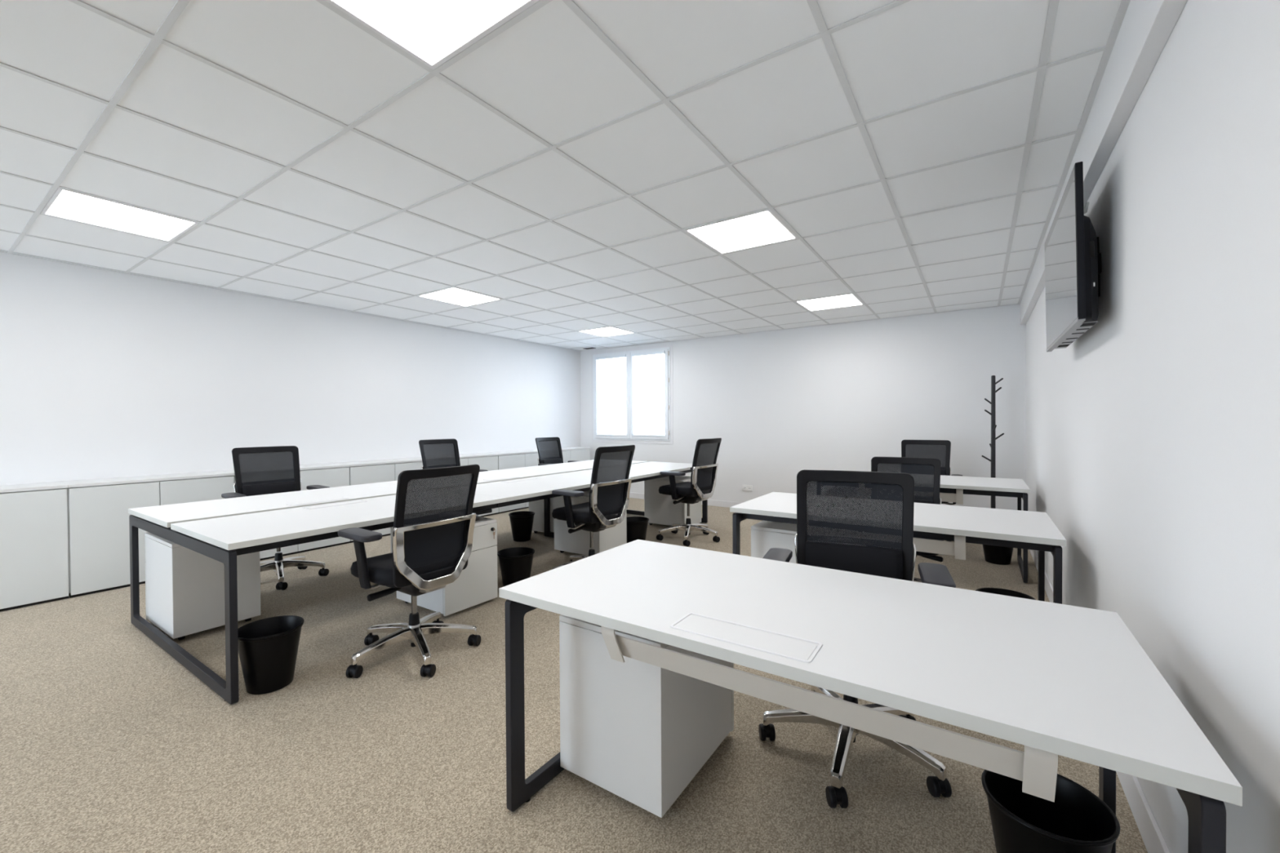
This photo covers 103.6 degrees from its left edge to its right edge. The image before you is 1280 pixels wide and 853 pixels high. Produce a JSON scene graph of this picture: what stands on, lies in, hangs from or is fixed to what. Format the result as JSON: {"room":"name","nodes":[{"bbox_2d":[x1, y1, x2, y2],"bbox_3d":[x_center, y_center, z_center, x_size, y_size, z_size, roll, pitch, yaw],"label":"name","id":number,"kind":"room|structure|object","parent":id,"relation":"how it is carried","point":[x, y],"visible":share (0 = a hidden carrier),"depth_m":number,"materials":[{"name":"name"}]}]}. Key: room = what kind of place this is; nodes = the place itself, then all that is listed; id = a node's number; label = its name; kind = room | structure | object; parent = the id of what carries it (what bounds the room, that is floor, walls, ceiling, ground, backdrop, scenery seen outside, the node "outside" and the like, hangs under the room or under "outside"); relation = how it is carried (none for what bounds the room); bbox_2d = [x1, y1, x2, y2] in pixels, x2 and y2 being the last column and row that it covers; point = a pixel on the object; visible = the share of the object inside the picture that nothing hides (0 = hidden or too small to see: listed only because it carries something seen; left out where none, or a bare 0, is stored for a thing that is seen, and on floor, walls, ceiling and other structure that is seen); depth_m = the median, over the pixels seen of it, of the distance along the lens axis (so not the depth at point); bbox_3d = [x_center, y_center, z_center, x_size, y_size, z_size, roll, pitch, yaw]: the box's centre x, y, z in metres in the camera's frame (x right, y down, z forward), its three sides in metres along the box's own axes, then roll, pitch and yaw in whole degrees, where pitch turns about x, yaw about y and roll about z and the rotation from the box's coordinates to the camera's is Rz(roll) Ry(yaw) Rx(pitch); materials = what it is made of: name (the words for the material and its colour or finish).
{"room":"open-plan office","nodes":[
{"label":"open-plan office","id":0,"kind":"room"},
{"bbox_2d":[0,252,581,485],"bbox_3d":[-4.184,-0.036,4.407,0.120,2.769,11.290,0,1,34],"label":"wall","id":1,"kind":"structure","parent":0,"point":[104,374],"depth_m":4.73,"materials":[{"name":"paint"}]},
{"bbox_2d":[0,0,1130,351],"bbox_3d":[-1.549,-1.275,2.619,6.245,0.022,11.050,0,1,34],"label":"ceiling","id":2,"kind":"structure","parent":0,"point":[917,155],"depth_m":2.33,"materials":[{"name":"tile"}]},
{"bbox_2d":[40,187,199,242],"bbox_3d":[-3.142,-1.269,3.054,0.576,0.016,0.576,0,1,34],"label":"recessed light","id":3,"kind":"object","parent":2,"relation":"in","point":[64,203],"visible":0.91,"depth_m":3.02,"materials":[{"name":"white plastic"}]},
{"bbox_2d":[324,0,539,69],"bbox_3d":[-0.652,-1.265,1.381,0.576,0.016,0.576,0,1,34],"label":"recessed light","id":4,"kind":"object","parent":2,"relation":"in","point":[432,32],"visible":1,"depth_m":1.56,"materials":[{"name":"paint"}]},
{"bbox_2d":[417,287,501,306],"bbox_3d":[-1.804,-1.297,5.046,0.576,0.016,0.576,0,1,34],"label":"recessed light","id":5,"kind":"object","parent":2,"relation":"in","point":[454,295],"visible":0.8,"depth_m":5.04,"materials":[{"name":"white plastic"}]},
{"bbox_2d":[579,326,633,337],"bbox_3d":[-0.466,-1.326,7.038,0.576,0.016,0.576,0,1,34],"label":"recessed light","id":6,"kind":"object","parent":2,"relation":"in","point":[606,331],"visible":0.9,"depth_m":7.03,"materials":[{"name":"white plastic"}]},
{"bbox_2d":[684,208,797,254],"bbox_3d":[0.686,-1.293,3.373,0.576,0.016,0.576,0,1,34],"label":"recessed light","id":7,"kind":"object","parent":2,"relation":"in","point":[763,228],"visible":0.82,"depth_m":3.34,"materials":[{"name":"white plastic"}]},
{"bbox_2d":[795,293,863,311],"bbox_3d":[2.025,-1.322,5.365,0.576,0.016,0.576,0,1,34],"label":"recessed light","id":8,"kind":"object","parent":2,"relation":"in","point":[850,300],"visible":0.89,"depth_m":5.35,"materials":[{"name":"white plastic"}]},
{"bbox_2d":[0,497,1147,852],"bbox_3d":[-1.514,1.303,2.632,6.295,0.100,11.050,0,1,34],"label":"floor","id":9,"kind":"structure","parent":0,"point":[109,744],"depth_m":1.91,"materials":[{"name":"beige carpet"}]},
{"bbox_2d":[0,481,69,611],"bbox_3d":[-4.589,0.846,3.360,0.371,0.832,0.989,0,1,34],"label":"base cabinet","id":10,"kind":"object","parent":9,"relation":"on","point":[34,536],"visible":1,"depth_m":3.54,"materials":[{"name":"laminate"}]},
{"bbox_2d":[59,471,234,598],"bbox_3d":[-4.037,0.834,4.182,0.371,0.832,0.989,0,1,34],"label":"base cabinet","id":11,"kind":"object","parent":9,"relation":"on","point":[99,530],"visible":0.64,"depth_m":3.86,"materials":[{"name":"laminate"}]},
{"bbox_2d":[144,532,261,639],"bbox_3d":[-2.803,0.964,3.228,0.572,0.580,0.426,0,1,34],"label":"drawer pedestal","id":12,"kind":"object","parent":9,"relation":"on","point":[184,587],"visible":0.68,"depth_m":3.02,"materials":[{"name":"white metal"}]},
{"bbox_2d":[237,615,304,694],"bbox_3d":[-1.798,1.113,2.446,0.280,0.286,0.280,-1,1,-18],"label":"waste bin","id":13,"kind":"object","parent":9,"relation":"on","point":[268,647],"visible":0.89,"depth_m":2.38,"materials":[{"name":"black plastic"}]},
{"bbox_2d":[221,445,329,590],"bbox_3d":[-2.917,0.708,4.064,0.656,1.073,0.697,0,1,44],"label":"office chair","id":14,"kind":"object","parent":9,"relation":"on","point":[280,481],"visible":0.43,"depth_m":4.17,"materials":[{"name":"fabric"}]},
{"bbox_2d":[242,481,297,496],"bbox_3d":[-3.072,0.571,4.184,0.052,0.195,0.370,0,1,38],"label":"lumbar cushion","id":15,"kind":"object","parent":14,"relation":"on","point":[249,488],"depth_m":4.17,"materials":[{"name":"black fabric"}]},
{"bbox_2d":[222,462,350,560],"bbox_3d":[-3.485,0.823,5.003,0.371,0.832,0.989,0,1,34],"label":"base cabinet","id":16,"kind":"object","parent":9,"relation":"on","point":[332,474],"visible":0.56,"depth_m":5.07,"materials":[{"name":"laminate"}]},
{"bbox_2d":[334,457,433,542],"bbox_3d":[-2.933,0.811,5.825,0.371,0.832,0.989,0,1,34],"label":"base cabinet","id":17,"kind":"object","parent":9,"relation":"on","point":[366,472],"visible":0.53,"depth_m":5.59,"materials":[{"name":"laminate"}]},
{"bbox_2d":[390,526,393,552],"bbox_3d":[-1.894,0.945,4.545,0.572,0.580,0.426,0,1,34],"label":"drawer pedestal","id":18,"kind":"object","parent":9,"relation":"on","point":[391,528],"visible":0.02,"depth_m":4.51,"materials":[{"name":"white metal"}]},
{"bbox_2d":[337,464,480,678],"bbox_3d":[-1.257,0.729,2.771,0.656,1.039,0.696,0,1,29],"label":"office chair","id":19,"kind":"object","parent":9,"relation":"on","point":[425,557],"visible":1,"depth_m":2.61,"materials":[{"name":"fabric"}]},
{"bbox_2d":[404,522,462,564],"bbox_3d":[-1.093,0.610,2.660,0.052,0.195,0.370,0,1,34],"label":"lumbar cushion","id":20,"kind":"object","parent":19,"relation":"on","point":[433,545],"depth_m":2.64,"materials":[{"name":"black fabric"}]},
{"bbox_2d":[128,459,707,704],"bbox_3d":[-1.200,0.860,4.712,1.695,0.738,4.798,0,1,34],"label":"desk","id":21,"kind":"object","parent":9,"relation":"on","point":[221,530],"visible":0.7,"depth_m":3.06,"materials":[{"name":"white laminate"}]},
{"bbox_2d":[396,516,497,616],"bbox_3d":[-1.351,0.952,3.554,0.596,0.580,0.426,0,1,34],"label":"drawer pedestal","id":22,"kind":"object","parent":9,"relation":"on","point":[477,584],"visible":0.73,"depth_m":3.44,"materials":[{"name":"white metal"}]},
{"bbox_2d":[418,439,488,471],"bbox_3d":[-1.999,0.683,5.383,0.636,1.084,0.676,0,1,34],"label":"office chair","id":23,"kind":"object","parent":9,"relation":"on","point":[425,446],"visible":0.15,"depth_m":5.51,"materials":[{"name":"fabric"}]},
{"bbox_2d":[417,453,498,516],"bbox_3d":[-2.380,0.799,6.647,0.371,0.832,0.989,0,1,34],"label":"base cabinet","id":24,"kind":"object","parent":9,"relation":"on","point":[487,461],"visible":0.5,"depth_m":6.76,"materials":[{"name":"laminate"}]},
{"bbox_2d":[497,546,534,586],"bbox_3d":[-0.941,1.094,3.829,0.280,0.286,0.280,-1,1,-35],"label":"waste bin","id":25,"kind":"object","parent":9,"relation":"on","point":[516,562],"visible":0.86,"depth_m":3.74,"materials":[{"name":"black plastic"}]},
{"bbox_2d":[487,449,546,513],"bbox_3d":[-1.828,0.787,7.468,0.371,0.832,0.989,0,1,34],"label":"base cabinet","id":26,"kind":"object","parent":9,"relation":"on","point":[525,458],"visible":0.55,"depth_m":7.24,"materials":[{"name":"laminate"}]},
{"bbox_2d":[508,511,534,542],"bbox_3d":[-1.273,1.079,5.425,0.280,0.286,0.280,0,1,21],"label":"waste bin","id":27,"kind":"object","parent":9,"relation":"on","point":[521,522],"visible":1,"depth_m":5.33,"materials":[{"name":"black plastic"}]},
{"bbox_2d":[528,497,554,533],"bbox_3d":[-0.926,0.926,5.780,0.572,0.580,0.426,0,1,34],"label":"drawer pedestal","id":28,"kind":"object","parent":9,"relation":"on","point":[536,506],"visible":0.12,"depth_m":5.66,"materials":[{"name":"white metal"}]},
{"bbox_2d":[535,436,578,465],"bbox_3d":[-1.072,0.679,6.959,0.654,1.049,0.676,0,1,35],"label":"office chair","id":29,"kind":"object","parent":9,"relation":"on","point":[544,459],"visible":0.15,"depth_m":7.11,"materials":[{"name":"fabric"}]},
{"bbox_2d":[542,457,562,463],"bbox_3d":[-1.232,0.554,7.068,0.052,0.195,0.370,0,1,35],"label":"lumbar cushion","id":30,"kind":"object","parent":29,"relation":"on","point":[545,460],"depth_m":7.08,"materials":[{"name":"black fabric"}]},
{"bbox_2d":[535,446,590,462],"bbox_3d":[-1.276,0.776,8.290,0.371,0.832,0.989,0,1,34],"label":"base cabinet","id":31,"kind":"object","parent":9,"relation":"on","point":[573,453],"visible":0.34,"depth_m":8.31,"materials":[{"name":"laminate"}]},
{"bbox_2d":[553,490,626,555],"bbox_3d":[-0.477,0.933,4.894,0.572,0.580,0.426,0,1,34],"label":"drawer pedestal","id":32,"kind":"object","parent":9,"relation":"on","point":[579,541],"visible":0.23,"depth_m":4.75,"materials":[{"name":"white metal"}]},
{"bbox_2d":[551,444,635,569],"bbox_3d":[-0.402,0.690,4.124,0.646,1.079,0.676,0,1,37],"label":"office chair","id":33,"kind":"object","parent":9,"relation":"on","point":[606,508],"visible":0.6,"depth_m":3.95,"materials":[{"name":"fabric"}]},
{"bbox_2d":[596,482,623,509],"bbox_3d":[-0.250,0.551,4.008,0.052,0.195,0.370,0,1,37],"label":"lumbar cushion","id":34,"kind":"object","parent":33,"relation":"on","point":[610,496],"depth_m":3.99,"materials":[{"name":"black fabric"}]},
{"bbox_2d":[626,516,648,542],"bbox_3d":[-0.048,1.076,5.078,0.280,0.286,0.280,0,1,38],"label":"waste bin","id":35,"kind":"object","parent":9,"relation":"on","point":[637,526],"visible":0.66,"depth_m":4.98,"materials":[{"name":"black plastic"}]},
{"bbox_2d":[559,614,733,817],"bbox_3d":[0.049,0.962,1.922,0.426,0.580,0.572,0,1,34],"label":"drawer pedestal","id":36,"kind":"object","parent":9,"relation":"on","point":[639,731],"visible":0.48,"depth_m":1.69,"materials":[{"name":"white metal"}]},
{"bbox_2d":[644,475,701,525],"bbox_3d":[0.409,0.915,6.178,0.572,0.580,0.426,0,1,34],"label":"drawer pedestal","id":37,"kind":"object","parent":9,"relation":"on","point":[660,508],"visible":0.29,"depth_m":6.04,"materials":[{"name":"white metal"}]},
{"bbox_2d":[656,437,721,546],"bbox_3d":[0.530,0.668,5.411,0.653,1.087,0.676,0,1,39],"label":"office chair","id":38,"kind":"object","parent":9,"relation":"on","point":[701,486],"visible":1,"depth_m":5.26,"materials":[{"name":"fabric"}]},
{"bbox_2d":[697,469,711,485],"bbox_3d":[0.662,0.524,5.303,0.052,0.195,0.370,0,1,39],"label":"lumbar cushion","id":39,"kind":"object","parent":38,"relation":"on","point":[704,476],"depth_m":5.28,"materials":[{"name":"black fabric"}]},
{"bbox_2d":[751,520,835,563],"bbox_3d":[1.065,0.940,3.425,0.426,0.580,0.572,0,1,34],"label":"drawer pedestal","id":40,"kind":"object","parent":9,"relation":"on","point":[766,535],"visible":0.14,"depth_m":3.25,"materials":[{"name":"white metal"}]},
{"bbox_2d":[826,486,868,544],"bbox_3d":[2.157,0.917,5.041,0.426,0.580,0.572,0,1,34],"label":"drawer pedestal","id":41,"kind":"object","parent":9,"relation":"on","point":[835,486],"visible":0.03,"depth_m":4.85,"materials":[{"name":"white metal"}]},
{"bbox_2d":[758,469,955,808],"bbox_3d":[0.796,0.722,1.910,0.680,1.049,0.662,0,1,25],"label":"office chair","id":42,"kind":"object","parent":9,"relation":"on","point":[877,557],"visible":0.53,"depth_m":2.08,"materials":[{"name":"fabric"}]},
{"bbox_2d":[804,542,902,579],"bbox_3d":[0.882,0.595,2.092,0.370,0.195,0.052,0,1,25],"label":"lumbar cushion","id":43,"kind":"object","parent":42,"relation":"on","point":[874,558],"depth_m":2.08,"materials":[{"name":"black fabric"}]},
{"bbox_2d":[498,539,1242,852],"bbox_3d":[0.435,0.885,1.515,1.605,0.738,0.800,0,1,34],"label":"office desk","id":44,"kind":"object","parent":9,"relation":"on","point":[1051,679],"visible":0.87,"depth_m":1.21,"materials":[{"name":"white laminate"}]},
{"bbox_2d":[600,626,1057,802],"bbox_3d":[0.353,0.621,1.232,1.020,0.137,0.155,0,1,34],"label":"cable tray","id":45,"kind":"object","parent":44,"relation":"on","point":[1037,769],"depth_m":1.10,"materials":[{"name":"beige metal"}]},
{"bbox_2d":[729,492,1066,604],"bbox_3d":[1.449,0.863,3.015,1.605,0.738,0.800,0,1,34],"label":"office desk","id":46,"kind":"object","parent":9,"relation":"on","point":[962,525],"visible":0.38,"depth_m":2.63,"materials":[{"name":"white laminate"}]},
{"bbox_2d":[806,523,965,559],"bbox_3d":[1.311,0.599,2.769,0.809,0.137,0.155,0,1,34],"label":"cable tray","id":47,"kind":"object","parent":46,"relation":"on","point":[957,548],"depth_m":2.58,"materials":[{"name":"beige metal"}]},
{"bbox_2d":[862,456,949,582],"bbox_3d":[1.875,0.730,3.584,0.676,0.986,0.621,0,1,30],"label":"office chair","id":48,"kind":"object","parent":9,"relation":"on","point":[917,466],"visible":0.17,"depth_m":3.72,"materials":[{"name":"fabric"}]},
{"bbox_2d":[886,497,933,503],"bbox_3d":[1.953,0.635,3.719,0.370,0.195,0.052,0,1,30],"label":"lumbar cushion","id":49,"kind":"object","parent":48,"relation":"on","point":[926,500],"depth_m":3.67,"materials":[{"name":"black fabric"}]},
{"bbox_2d":[819,473,1030,582],"bbox_3d":[2.539,0.840,4.629,1.605,0.738,0.800,0,1,34],"label":"office desk","id":50,"kind":"object","parent":9,"relation":"on","point":[959,486],"visible":0.29,"depth_m":4.15,"materials":[{"name":"white laminate"}]},
{"bbox_2d":[858,483,963,504],"bbox_3d":[2.359,0.576,4.412,0.797,0.137,0.155,0,1,34],"label":"cable tray","id":51,"kind":"object","parent":50,"relation":"on","point":[947,495],"depth_m":4.21,"materials":[{"name":"beige metal"}]},
{"bbox_2d":[901,440,962,542],"bbox_3d":[2.916,0.674,5.181,0.682,1.052,0.658,0,1,33],"label":"office chair","id":52,"kind":"object","parent":9,"relation":"on","point":[907,446],"visible":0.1,"depth_m":5.38,"materials":[{"name":"fabric"}]},
{"bbox_2d":[907,467,945,475],"bbox_3d":[3.024,0.546,5.342,0.370,0.195,0.052,0,1,33],"label":"lumbar cushion","id":53,"kind":"object","parent":52,"relation":"on","point":[942,469],"depth_m":5.26,"materials":[{"name":"black fabric"}]},
{"bbox_2d":[981,375,1004,508],"bbox_3d":[3.679,0.333,5.244,0.344,1.727,0.344,0,1,34],"label":"coat rack","id":54,"kind":"object","parent":9,"relation":"on","point":[993,445],"visible":0.7,"depth_m":5.23,"materials":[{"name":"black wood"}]},
{"bbox_2d":[982,544,1013,564],"bbox_3d":[3.182,1.064,4.479,0.280,0.286,0.280,0,1,0],"label":"waste bin","id":55,"kind":"object","parent":9,"relation":"on","point":[1000,555],"visible":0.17,"depth_m":4.40,"materials":[{"name":"black plastic"}]},
{"bbox_2d":[975,587,1035,599],"bbox_3d":[2.039,1.088,2.814,0.280,0.286,0.280,0,1,17],"label":"waste bin","id":56,"kind":"object","parent":9,"relation":"on","point":[992,590],"visible":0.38,"depth_m":2.91,"materials":[{"name":"black plastic"}]},
{"bbox_2d":[981,768,1120,852],"bbox_3d":[1.058,1.109,1.311,0.280,0.286,0.280,0,1,34],"label":"waste bin","id":57,"kind":"object","parent":9,"relation":"on","point":[1078,820],"visible":0.82,"depth_m":1.33,"materials":[{"name":"black plastic"}]},
{"bbox_2d":[580,304,1026,510],"bbox_3d":[1.593,-0.098,7.253,6.295,2.769,0.120,0,1,34],"label":"wall","id":58,"kind":"structure","parent":0,"point":[781,404],"depth_m":6.48,"materials":[{"name":"paint"}]},
{"bbox_2d":[591,344,673,444],"bbox_3d":[-0.166,-0.505,8.354,1.645,1.570,0.145,0,1,34],"label":"window","id":59,"kind":"structure","parent":58,"relation":"in","point":[668,438],"depth_m":8.30,"materials":[{"name":"paint"}]},
{"bbox_2d":[595,354,626,434],"bbox_3d":[-0.500,-0.530,8.526,0.640,1.330,0.026,0,1,34],"label":"blind","id":60,"kind":"object","parent":59,"relation":"attached to","point":[621,355],"visible":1,"depth_m":8.51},
{"bbox_2d":[631,351,665,435],"bbox_3d":[0.127,-0.529,8.104,0.630,1.330,0.026,0,1,34],"label":"blind","id":61,"kind":"object","parent":59,"relation":"attached to","point":[655,352],"visible":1,"depth_m":8.09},
{"bbox_2d":[629,492,742,507],"bbox_3d":[1.724,1.143,7.104,5.883,0.090,0.012,0,1,34],"label":"baseboard","id":62,"kind":"structure","parent":58,"relation":"attached to","point":[637,495],"depth_m":7.50,"materials":[{"name":"paint"}]},
{"bbox_2d":[742,484,752,490],"bbox_3d":[1.541,0.879,7.218,0.150,0.080,0.019,0,1,34],"label":"wall socket","id":63,"kind":"object","parent":58,"relation":"attached to","point":[744,487],"visible":1,"depth_m":7.21,"materials":[{"name":"white plastic"}]},
{"bbox_2d":[1025,0,1279,852],"bbox_3d":[1.141,-0.028,0.829,0.120,2.769,11.290,0,1,34],"label":"wall","id":64,"kind":"structure","parent":0,"point":[1153,437],"depth_m":1.22,"materials":[{"name":"paint"}]},
{"bbox_2d":[1044,161,1101,351],"bbox_3d":[1.975,-0.699,2.287,0.120,0.593,1.045,-1,0,34],"label":"television","id":65,"kind":"object","parent":64,"relation":"attached to","point":[1073,256],"visible":1,"depth_m":2.02,"materials":[{"name":"plastic"}]},
{"bbox_2d":[1029,549,1169,852],"bbox_3d":[1.093,1.197,0.879,0.012,0.120,11.050,0,1,34],"label":"baseboard","id":66,"kind":"structure","parent":64,"relation":"attached to","point":[1153,838],"depth_m":1.54,"materials":[{"name":"paint"}]},
{"bbox_2d":[1020,0,1187,324],"bbox_3d":[1.065,-1.160,0.865,0.050,0.244,11.050,0,1,34],"label":"ceiling beam","id":67,"kind":"structure","parent":64,"relation":"attached to","point":[1147,26],"depth_m":1.66,"materials":[{"name":"paint"}]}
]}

